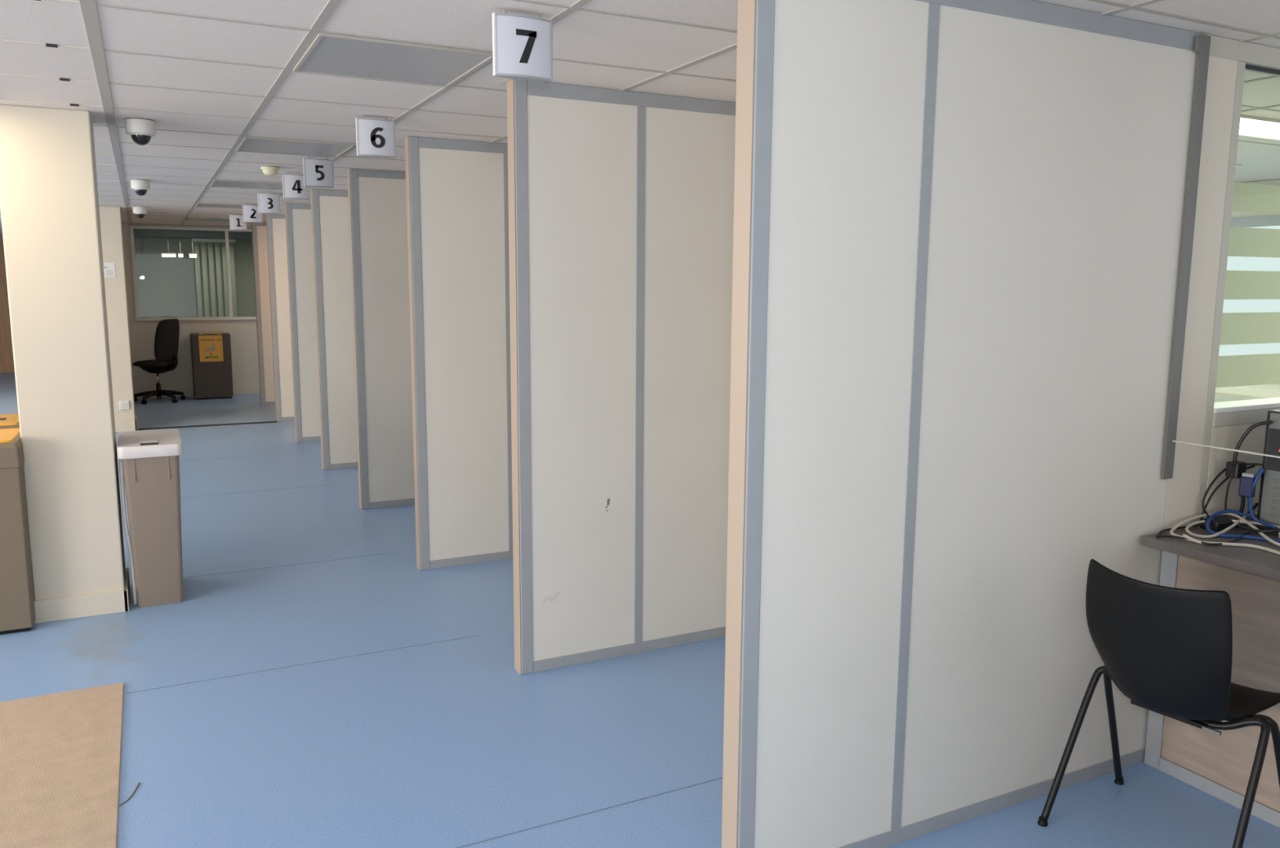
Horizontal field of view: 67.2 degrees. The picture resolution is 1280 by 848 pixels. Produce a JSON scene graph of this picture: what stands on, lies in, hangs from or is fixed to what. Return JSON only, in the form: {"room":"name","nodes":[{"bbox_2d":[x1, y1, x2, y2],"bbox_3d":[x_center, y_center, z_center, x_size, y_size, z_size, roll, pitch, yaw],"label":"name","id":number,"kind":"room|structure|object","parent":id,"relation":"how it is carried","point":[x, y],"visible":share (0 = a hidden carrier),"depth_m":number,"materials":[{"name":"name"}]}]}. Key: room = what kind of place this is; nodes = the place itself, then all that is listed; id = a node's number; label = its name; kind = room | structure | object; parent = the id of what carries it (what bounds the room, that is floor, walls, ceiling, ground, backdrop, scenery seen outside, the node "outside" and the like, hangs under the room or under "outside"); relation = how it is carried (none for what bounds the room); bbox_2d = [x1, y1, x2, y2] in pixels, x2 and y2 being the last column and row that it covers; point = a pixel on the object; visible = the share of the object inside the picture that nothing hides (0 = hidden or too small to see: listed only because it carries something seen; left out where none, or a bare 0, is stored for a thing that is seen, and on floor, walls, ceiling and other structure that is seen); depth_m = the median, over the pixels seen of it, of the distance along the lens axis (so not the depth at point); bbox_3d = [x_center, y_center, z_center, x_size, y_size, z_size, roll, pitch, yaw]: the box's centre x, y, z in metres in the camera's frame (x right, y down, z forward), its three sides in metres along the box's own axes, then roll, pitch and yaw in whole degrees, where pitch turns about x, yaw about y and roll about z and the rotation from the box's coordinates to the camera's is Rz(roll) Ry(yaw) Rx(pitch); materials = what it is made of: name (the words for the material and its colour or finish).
{"room":"service counter hall","nodes":[
{"label":"service counter hall","id":0,"kind":"room"},
{"bbox_2d":[0,235,14,373],"bbox_3d":[-11.732,-1.955,15.843,5.650,2.290,0.100,-4,9,-27],"label":"wall","id":1,"kind":"structure","parent":0,"point":[6,359],"depth_m":16.33,"materials":[{"name":"brown wood"}]},
{"bbox_2d":[0,104,129,623],"bbox_3d":[-2.685,-0.261,4.503,0.388,2.294,0.414,-4,9,-27],"label":"pillar","id":2,"kind":"structure","parent":0,"point":[49,198],"depth_m":4.33,"materials":[{"name":"white paint"}]},
{"bbox_2d":[98,206,137,432],"bbox_3d":[-5.458,-1.075,10.011,0.270,2.294,0.355,-4,9,-27],"label":"wall","id":3,"kind":"structure","parent":0,"point":[110,218],"depth_m":9.88,"materials":[{"name":"white paint"}]},
{"bbox_2d":[102,262,115,277],"bbox_3d":[-5.389,-1.566,9.786,0.102,0.150,0.002,-4,9,-27],"label":"notice","id":4,"kind":"object","parent":3,"relation":"attached to","point":[108,268],"visible":0.98,"depth_m":9.79,"materials":[{"name":"white paper"}]},
{"bbox_2d":[119,400,129,409],"bbox_3d":[-5.351,-0.196,9.995,0.090,0.090,0.026,-4,9,-27],"label":"wall socket","id":5,"kind":"object","parent":3,"relation":"attached to","point":[123,405],"visible":1,"depth_m":9.98,"materials":[{"name":"white paint"}]},
{"bbox_2d":[121,223,259,391],"bbox_3d":[-5.484,-1.561,13.375,3.500,2.290,0.100,-4,9,-27],"label":"wall","id":6,"kind":"structure","parent":0,"point":[243,333],"depth_m":13.04,"materials":[{"name":"white paint"}]},
{"bbox_2d":[129,225,256,320],"bbox_3d":[-5.462,-2.058,13.267,2.700,1.235,0.080,-4,9,-27],"label":"window","id":7,"kind":"structure","parent":6,"relation":"in","point":[226,233],"depth_m":12.95,"materials":[{"name":"white paint"}]},
{"bbox_2d":[133,386,260,399],"bbox_3d":[-5.441,-0.471,13.493,3.210,0.100,0.015,-4,9,-27],"label":"baseboard","id":8,"kind":"structure","parent":6,"relation":"attached to","point":[241,390],"depth_m":13.39,"materials":[{"name":"white paint"}]},
{"bbox_2d":[133,238,256,317],"bbox_3d":[-7.423,-2.037,16.582,4.800,2.290,0.100,-4,9,-27],"label":"interior window","id":9,"kind":"structure","parent":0,"point":[166,287],"depth_m":16.28,"materials":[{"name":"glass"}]},
{"bbox_2d":[251,222,275,405],"bbox_3d":[-4.109,-1.422,12.460,1.595,2.293,0.075,-4,9,-27],"label":"wall","id":10,"kind":"structure","parent":0,"point":[259,230],"depth_m":12.11,"materials":[{"name":"beige laminate"}]},
{"bbox_2d":[266,213,294,421],"bbox_3d":[-3.387,-1.215,11.064,1.595,2.293,0.075,-4,9,-27],"label":"wall","id":11,"kind":"structure","parent":0,"point":[275,223],"depth_m":10.71,"materials":[{"name":"beige laminate"}]},
{"bbox_2d":[137,421,277,430],"bbox_3d":[-4.688,0.015,10.494,1.385,0.006,0.090,-4,9,-27],"label":"trim","id":12,"kind":"structure","parent":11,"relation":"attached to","point":[234,424],"depth_m":10.46,"materials":[{"name":"grey"}]},
{"bbox_2d":[284,203,320,442],"bbox_3d":[-2.665,-1.009,9.668,1.595,2.293,0.075,-4,9,-27],"label":"wall","id":13,"kind":"structure","parent":0,"point":[298,217],"depth_m":9.32,"materials":[{"name":"beige laminate"}]},
{"bbox_2d":[310,188,358,470],"bbox_3d":[-1.943,-0.802,8.272,1.595,2.293,0.075,-4,9,-27],"label":"wall","id":14,"kind":"structure","parent":0,"point":[329,207],"depth_m":7.94,"materials":[{"name":"beige laminate"}]},
{"bbox_2d":[346,168,414,509],"bbox_3d":[-1.221,-0.596,6.876,1.595,2.293,0.075,-4,9,-27],"label":"wall","id":15,"kind":"structure","parent":0,"point":[379,253],"depth_m":6.56,"materials":[{"name":"beige laminate"}]},
{"bbox_2d":[404,136,513,570],"bbox_3d":[-0.500,-0.389,5.480,1.595,2.293,0.075,-4,9,-27],"label":"wall","id":16,"kind":"structure","parent":0,"point":[456,191],"depth_m":5.20,"materials":[{"name":"beige laminate"}]},
{"bbox_2d":[506,79,735,675],"bbox_3d":[0.222,-0.183,4.084,1.595,2.293,0.075,-4,9,-27],"label":"wall","id":17,"kind":"structure","parent":0,"point":[621,203],"depth_m":3.88,"materials":[{"name":"beige laminate"}]},
{"bbox_2d":[0,372,1279,847],"bbox_3d":[-5.143,-0.054,11.242,15.000,0.083,27.500,-4,9,-27],"label":"floor","id":18,"kind":"structure","parent":0,"point":[442,744],"depth_m":3.58,"materials":[{"name":"blue plastic"}]},
{"bbox_2d":[0,413,19,429],"bbox_3d":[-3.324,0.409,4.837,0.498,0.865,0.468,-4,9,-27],"label":"lid","id":19,"kind":"object","parent":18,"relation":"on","point":[6,420],"visible":0.14,"depth_m":4.75,"materials":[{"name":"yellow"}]},
{"bbox_2d":[0,423,19,429],"bbox_3d":[-3.321,0.044,4.784,0.498,0.108,0.468,-4,9,-27],"label":"hood","id":20,"kind":"object","parent":19,"relation":"attached to","point":[2,425],"depth_m":4.67,"materials":[{"name":"plastic"}]},
{"bbox_2d":[0,427,35,635],"bbox_3d":[-3.024,0.484,4.333,0.498,0.865,0.468,-4,9,-27],"label":"trash bin","id":21,"kind":"object","parent":18,"relation":"on","point":[17,610],"visible":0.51,"depth_m":4.23,"materials":[{"name":"brown"}]},
{"bbox_2d":[0,432,24,468],"bbox_3d":[-3.022,0.119,4.280,0.498,0.108,0.468,-4,9,-27],"label":"hood","id":22,"kind":"object","parent":21,"relation":"attached to","point":[11,452],"depth_m":4.18,"materials":[{"name":"brown"}]},
{"bbox_2d":[0,682,124,847],"bbox_3d":[-2.037,1.274,1.909,1.744,0.007,3.285,-4,9,-27],"label":"floor mat","id":23,"kind":"object","parent":18,"relation":"on","point":[60,753],"visible":1,"depth_m":3.08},
{"bbox_2d":[116,428,183,607],"bbox_3d":[-2.417,0.454,4.801,0.276,0.796,0.545,-4,9,-27],"label":"waste bin","id":24,"kind":"object","parent":18,"relation":"on","point":[149,461],"visible":1,"depth_m":4.59,"materials":[{"name":"brown plastic"}]},
{"bbox_2d":[132,319,186,404],"bbox_3d":[-6.276,-0.823,12.485,0.638,1.076,0.613,2,8,11],"label":"office chair","id":25,"kind":"object","parent":18,"relation":"on","point":[167,331],"visible":0.99,"depth_m":12.40,"materials":[{"name":"black fabric"}]},
{"bbox_2d":[189,332,233,399],"bbox_3d":[-5.772,-0.791,12.983,0.478,0.876,0.448,-4,9,-27],"label":"box","id":26,"kind":"object","parent":18,"relation":"on","point":[211,352],"visible":1,"depth_m":12.80,"materials":[{"name":"black plastic"}]},
{"bbox_2d":[198,335,223,361],"bbox_3d":[-5.677,-0.999,12.752,0.285,0.345,0.004,-4,9,-27],"label":"poster","id":27,"kind":"object","parent":26,"relation":"attached to","point":[211,348],"depth_m":12.75,"materials":[{"name":"yellow paper"}]},
{"bbox_2d":[206,342,216,351],"bbox_3d":[-5.676,-1.014,12.747,0.125,0.125,0.001,-4,9,-27],"label":"picture","id":28,"kind":"object","parent":26,"relation":"attached to","point":[211,347],"depth_m":12.75,"materials":[{"name":"grey"}]},
{"bbox_2d":[206,355,218,358],"bbox_3d":[-5.672,-0.888,12.768,0.165,0.040,0.001,-4,9,-27],"label":"picture","id":29,"kind":"object","parent":26,"relation":"attached to","point":[207,357],"depth_m":12.77,"materials":[{"name":"green"}]},
{"bbox_2d":[125,430,722,847],"bbox_3d":[-1.799,0.597,6.612,2.995,0.001,8.276,-4,9,-27],"label":"floor seam","id":30,"kind":"object","parent":18,"relation":"attached to","point":[276,430],"depth_m":3.70,"materials":[{"name":"blue plastic"}]},
{"bbox_2d":[1037,559,1279,847],"bbox_3d":[1.488,0.778,2.671,0.460,0.812,0.517,-5,10,-35],"label":"plastic chair","id":31,"kind":"object","parent":18,"relation":"on","point":[1168,650],"visible":1,"depth_m":2.52,"materials":[{"name":"black plastic"}]},
{"bbox_2d":[1140,515,1279,827],"bbox_3d":[2.329,0.825,2.485,0.838,0.783,1.746,-4,9,-27],"label":"desk","id":32,"kind":"object","parent":18,"relation":"on","point":[1220,766],"visible":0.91,"depth_m":2.89,"materials":[{"name":"brown wood"}]},
{"bbox_2d":[1155,465,1255,537],"bbox_3d":[1.793,0.239,3.081,0.458,0.193,0.048,-4,9,-26],"label":"cable","id":33,"kind":"object","parent":32,"relation":"on","point":[1251,466],"visible":0.73,"depth_m":3.12,"materials":[{"name":"black plastic"}]},
{"bbox_2d":[1156,531,1279,545],"bbox_3d":[1.807,0.351,2.955,0.409,0.008,0.115,-1,8,-9],"label":"cable","id":34,"kind":"object","parent":32,"relation":"on","point":[1251,532],"visible":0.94,"depth_m":2.96,"materials":[{"name":"black plastic"}]},
{"bbox_2d":[1199,515,1239,531],"bbox_3d":[1.877,0.320,3.113,0.135,0.030,0.060,-4,9,-27],"label":"power adapter","id":35,"kind":"object","parent":32,"relation":"on","point":[1217,523],"visible":0.79,"depth_m":3.08,"materials":[{"name":"black plastic"}]},
{"bbox_2d":[1169,512,1279,546],"bbox_3d":[1.884,0.345,2.888,0.330,0.042,0.481,-4,9,-27],"label":"cable","id":36,"kind":"object","parent":32,"relation":"on","point":[1189,519],"visible":0.91,"depth_m":3.04,"materials":[{"name":"beige plastic"}]},
{"bbox_2d":[1182,533,1279,555],"bbox_3d":[1.819,0.369,2.807,0.098,0.020,0.425,-5,10,-35],"label":"cable","id":37,"kind":"object","parent":32,"relation":"on","point":[1184,535],"visible":1,"depth_m":2.88,"materials":[{"name":"beige plastic"}]},
{"bbox_2d":[1185,512,1279,537],"bbox_3d":[1.886,0.326,3.031,0.338,0.042,0.308,1,8,6],"label":"cable","id":38,"kind":"object","parent":32,"relation":"on","point":[1239,521],"visible":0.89,"depth_m":3.04,"materials":[{"name":"beige plastic"}]},
{"bbox_2d":[1205,466,1279,542],"bbox_3d":[1.905,0.260,2.920,0.215,0.205,0.399,-1,8,-8],"label":"cable","id":39,"kind":"object","parent":32,"relation":"on","point":[1211,517],"visible":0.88,"depth_m":3.04,"materials":[{"name":"blue plastic"}]},
{"bbox_2d":[1232,420,1272,516],"bbox_3d":[1.947,0.153,3.074,0.070,0.342,0.089,-4,9,-27],"label":"cable","id":40,"kind":"object","parent":32,"relation":"on","point":[1249,429],"visible":0.82,"depth_m":3.07,"materials":[{"name":"black plastic"}]},
{"bbox_2d":[1236,502,1279,533],"bbox_3d":[2.035,0.313,2.983,0.229,0.056,0.336,-6,10,-38],"label":"cable","id":41,"kind":"object","parent":32,"relation":"on","point":[1255,504],"visible":0.81,"depth_m":2.99,"materials":[{"name":"black plastic"}]},
{"bbox_2d":[1240,523,1279,533],"bbox_3d":[1.996,0.346,2.955,0.084,0.022,0.403,-4,10,-30],"label":"cable","id":42,"kind":"object","parent":32,"relation":"on","point":[1241,524],"visible":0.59,"depth_m":3.06,"materials":[{"name":"black plastic"}]},
{"bbox_2d":[1257,409,1279,533],"bbox_3d":[2.198,0.147,3.080,0.422,0.385,0.185,-4,9,-27],"label":"computer tower","id":43,"kind":"object","parent":32,"relation":"on","point":[1268,507],"visible":0.81,"depth_m":3.04,"materials":[{"name":"black"}]},
{"bbox_2d":[1201,462,1262,517],"bbox_3d":[1.916,0.213,3.130,0.202,0.176,0.043,0,8,-4],"label":"cable","id":44,"kind":"object","parent":43,"relation":"attached to","point":[1247,464],"visible":0.81,"depth_m":3.12,"materials":[{"name":"black plastic"}]},
{"bbox_2d":[1225,461,1246,478],"bbox_3d":[1.925,0.147,3.112,0.050,0.050,0.040,-4,9,-27],"label":"block","id":45,"kind":"object","parent":44,"relation":"attached to","point":[1230,472],"visible":0.82,"depth_m":3.10,"materials":[{"name":"black plastic"}]},
{"bbox_2d":[1224,466,1249,510],"bbox_3d":[1.943,0.225,3.138,0.062,0.178,0.013,4,9,21],"label":"cable","id":46,"kind":"object","parent":45,"relation":"attached to","point":[1247,468],"visible":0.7,"depth_m":3.15,"materials":[{"name":"black plastic"}]},
{"bbox_2d":[1238,472,1255,497],"bbox_3d":[1.940,0.195,3.076,0.026,0.075,0.040,-6,10,-37],"label":"connector","id":47,"kind":"object","parent":43,"relation":"attached to","point":[1246,480],"visible":1,"depth_m":3.07,"materials":[{"name":"blue plastic"}]},
{"bbox_2d":[1248,468,1276,528],"bbox_3d":[1.970,0.232,3.034,0.030,0.181,0.091,-4,9,-27],"label":"cable","id":48,"kind":"object","parent":43,"relation":"attached to","point":[1250,500],"visible":0.99,"depth_m":3.05,"materials":[{"name":"blue plastic"}]},
{"bbox_2d":[0,0,1279,240],"bbox_3d":[-4.332,-2.175,9.361,15.000,0.150,23.000,-4,9,-27],"label":"ceiling","id":49,"kind":"structure","parent":0,"point":[583,36],"depth_m":3.45,"materials":[{"name":"tile"}]},
{"bbox_2d":[0,0,128,223],"bbox_3d":[-6.348,-1.515,5.025,6.416,0.010,13.481,-4,9,-27],"label":"trim","id":50,"kind":"structure","parent":49,"relation":"attached to","point":[47,45],"depth_m":3.57,"materials":[{"name":"white paint"}]},
{"bbox_2d":[132,206,146,218],"bbox_3d":[-5.028,-2.125,9.690,0.128,0.110,0.128,-4,9,-27],"label":"dome camera","id":51,"kind":"object","parent":49,"relation":"attached to","point":[140,211],"visible":1,"depth_m":9.65,"materials":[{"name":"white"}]},
{"bbox_2d":[124,118,155,145],"bbox_3d":[-2.326,-1.356,4.489,0.128,0.110,0.128,-4,9,-27],"label":"dome camera","id":52,"kind":"object","parent":49,"relation":"attached to","point":[141,131],"visible":1,"depth_m":4.45,"materials":[{"name":"white plastic"}]},
{"bbox_2d":[130,179,150,195],"bbox_3d":[-3.700,-1.748,7.139,0.128,0.110,0.128,-4,9,-27],"label":"dome camera","id":53,"kind":"object","parent":49,"relation":"attached to","point":[140,187],"visible":1,"depth_m":7.10,"materials":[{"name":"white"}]},
{"bbox_2d":[160,235,176,257],"bbox_3d":[-7.382,-2.779,15.074,0.210,0.326,0.060,-4,9,-27],"label":"pendant light","id":54,"kind":"object","parent":49,"relation":"hanging from","point":[164,255],"visible":1,"depth_m":15.07,"materials":[{"name":"beige paint"}]},
{"bbox_2d":[161,253,175,257],"bbox_3d":[-7.383,-2.639,15.095,0.190,0.044,0.050,-4,9,-27],"label":"diffuser","id":55,"kind":"object","parent":54,"relation":"attached to","point":[163,255],"depth_m":15.07,"materials":[{"name":"beige plastic"}]},
{"bbox_2d":[177,239,183,257],"bbox_3d":[-7.231,-2.789,15.151,0.080,0.326,0.060,-4,9,-27],"label":"pendant light","id":56,"kind":"object","parent":49,"relation":"hanging from","point":[180,255],"visible":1,"depth_m":15.14,"materials":[{"name":"beige paint"}]},
{"bbox_2d":[188,239,197,257],"bbox_3d":[-7.075,-2.800,15.230,0.120,0.326,0.060,-4,9,-27],"label":"pendant light","id":57,"kind":"object","parent":49,"relation":"hanging from","point":[191,255],"visible":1,"depth_m":15.22,"materials":[{"name":"beige paint"}]},
{"bbox_2d":[186,217,229,222],"bbox_3d":[-5.111,-2.443,11.514,0.556,0.011,0.572,-4,9,-27],"label":"recessed light","id":58,"kind":"object","parent":49,"relation":"in","point":[193,219],"visible":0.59,"depth_m":11.43,"materials":[{"name":"beige paint"}]},
{"bbox_2d":[187,217,229,221],"bbox_3d":[-5.111,-2.445,11.513,0.532,0.006,0.548,-4,9,-27],"label":"diffuser","id":59,"kind":"object","parent":58,"relation":"attached to","point":[188,219],"depth_m":11.49,"materials":[{"name":"grey"}]},
{"bbox_2d":[191,238,236,316],"bbox_3d":[-7.038,-1.988,16.051,0.660,2.150,0.060,-4,9,-27],"label":"vertical blind","id":60,"kind":"object","parent":49,"relation":"hanging from","point":[195,241],"visible":0.61,"depth_m":15.97,"materials":[{"name":"grey fabric"}]},
{"bbox_2d":[195,202,248,208],"bbox_3d":[-4.044,-2.138,9.450,0.556,0.011,0.572,-4,9,-27],"label":"recessed light","id":61,"kind":"object","parent":49,"relation":"in","point":[204,205],"visible":0.59,"depth_m":9.42,"materials":[{"name":"beige paint"}]},
{"bbox_2d":[229,213,246,230],"bbox_3d":[-4.419,-2.220,10.592,0.172,0.174,0.040,-4,9,-27],"label":"number sign","id":62,"kind":"object","parent":49,"relation":"hanging from","point":[236,221],"visible":0.84,"depth_m":10.57,"materials":[{"name":"white"}]},
{"bbox_2d":[209,178,283,190],"bbox_3d":[-2.977,-1.833,7.386,0.556,0.011,0.572,-4,9,-27],"label":"recessed light","id":63,"kind":"object","parent":49,"relation":"in","point":[216,183],"visible":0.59,"depth_m":7.36,"materials":[{"name":"beige paint"}]},
{"bbox_2d":[242,204,262,222],"bbox_3d":[-3.708,-2.017,9.218,0.172,0.174,0.040,-4,9,-27],"label":"number sign","id":64,"kind":"object","parent":49,"relation":"hanging from","point":[250,212],"visible":0.89,"depth_m":9.20,"materials":[{"name":"white plastic"}]},
{"bbox_2d":[257,191,280,213],"bbox_3d":[-3.089,-1.840,8.020,0.172,0.174,0.040,-4,9,-27],"label":"number sign","id":65,"kind":"object","parent":49,"relation":"hanging from","point":[268,203],"visible":1,"depth_m":8.01,"materials":[{"name":"white plastic"}]},
{"bbox_2d":[260,166,279,176],"bbox_3d":[-2.405,-1.643,6.268,0.116,0.052,0.116,-4,9,-27],"label":"smoke detector","id":66,"kind":"object","parent":49,"relation":"attached to","point":[268,171],"visible":1,"depth_m":6.23,"materials":[{"name":"beige plastic"}]},
{"bbox_2d":[235,136,355,157],"bbox_3d":[-1.910,-1.528,5.322,0.556,0.011,0.572,-4,9,-27],"label":"recessed light","id":67,"kind":"object","parent":49,"relation":"in","point":[251,144],"visible":1,"depth_m":5.30,"materials":[{"name":"beige paint"}]},
{"bbox_2d":[282,173,310,199],"bbox_3d":[-2.356,-1.630,6.602,0.172,0.174,0.040,-4,9,-27],"label":"number sign","id":68,"kind":"object","parent":49,"relation":"hanging from","point":[294,188],"visible":0.86,"depth_m":6.58,"materials":[{"name":"white"}]},
{"bbox_2d":[302,156,333,187],"bbox_3d":[-1.923,-1.506,5.766,0.172,0.174,0.040,-4,9,-27],"label":"number sign","id":69,"kind":"object","parent":49,"relation":"hanging from","point":[317,173],"visible":1,"depth_m":5.75,"materials":[{"name":"white plastic"}]},
{"bbox_2d":[355,115,395,158],"bbox_3d":[-1.195,-1.298,4.356,0.172,0.174,0.040,-4,9,-27],"label":"number sign","id":70,"kind":"object","parent":49,"relation":"hanging from","point":[375,138],"visible":1,"depth_m":4.34,"materials":[{"name":"white plastic"}]},
{"bbox_2d":[293,32,493,87],"bbox_3d":[-0.843,-1.222,3.259,0.556,0.011,0.572,-4,9,-27],"label":"recessed light","id":71,"kind":"object","parent":49,"relation":"in","point":[327,54],"visible":0.89,"depth_m":3.22,"materials":[{"name":"beige paint"}]},
{"bbox_2d":[492,10,552,82],"bbox_3d":[-0.325,-1.049,2.674,0.172,0.174,0.040,-4,9,-27],"label":"number sign","id":72,"kind":"object","parent":49,"relation":"hanging from","point":[522,45],"visible":1,"depth_m":2.66,"materials":[{"name":"white plastic"}]},
{"bbox_2d":[79,0,1279,226],"bbox_3d":[-0.474,-1.801,7.226,6.103,0.006,15.230,-4,9,-27],"label":"grid","id":73,"kind":"object","parent":49,"relation":"attached to","point":[89,10],"visible":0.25,"depth_m":3.42,"materials":[{"name":"beige paint"}]},
{"bbox_2d":[1172,440,1279,457],"bbox_3d":[2.021,-0.445,2.249,0.008,1.212,1.537,-4,9,-27],"label":"glass screen","id":74,"kind":"object","parent":49,"relation":"hanging from","point":[1180,442],"visible":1,"depth_m":2.86,"materials":[{"name":"grey"}]},
{"bbox_2d":[1239,114,1279,141],"bbox_3d":[3.042,-1.389,4.570,1.250,0.011,0.320,-4,9,-27],"label":"recessed light","id":75,"kind":"object","parent":49,"relation":"in","point":[1252,126],"visible":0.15,"depth_m":4.47,"materials":[{"name":"beige paint"}]},
{"bbox_2d":[721,0,1266,847],"bbox_3d":[1.990,-0.047,3.219,3.945,2.293,0.075,-4,9,-27],"label":"wall","id":76,"kind":"structure","parent":0,"point":[957,228],"depth_m":2.58,"materials":[{"name":"beige laminate"}]},
{"bbox_2d":[1161,34,1210,479],"bbox_3d":[1.654,-0.486,2.929,0.064,1.331,0.013,-4,9,-27],"label":"cable trunking","id":77,"kind":"object","parent":76,"relation":"attached to","point":[1202,42],"visible":1,"depth_m":2.92,"materials":[{"name":"grey"}]},
{"bbox_2d":[1195,34,1279,526],"bbox_3d":[2.691,-0.097,3.597,2.349,2.293,0.124,-4,9,-27],"label":"window","id":78,"kind":"structure","parent":76,"relation":"in","point":[1229,328],"depth_m":3.14,"materials":[{"name":"beige metal"}]},
{"bbox_2d":[1214,384,1279,402],"bbox_3d":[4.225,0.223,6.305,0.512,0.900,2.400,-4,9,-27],"label":"windowsill","id":79,"kind":"structure","parent":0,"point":[1261,391],"depth_m":6.32,"materials":[{"name":"beige"}]},
{"bbox_2d":[1231,179,1279,384],"bbox_3d":[3.997,-0.674,7.644,0.100,2.290,8.000,-4,9,-27],"label":"wall","id":80,"kind":"structure","parent":0,"point":[1275,182],"depth_m":6.75,"materials":[{"name":"white paint"}]},
{"bbox_2d":[1230,214,1279,227],"bbox_3d":[4.291,-0.933,6.963,0.080,1.100,4.200,-4,9,-27],"label":"window","id":81,"kind":"structure","parent":80,"relation":"in","point":[1274,220],"depth_m":6.76,"materials":[{"name":"glass"}]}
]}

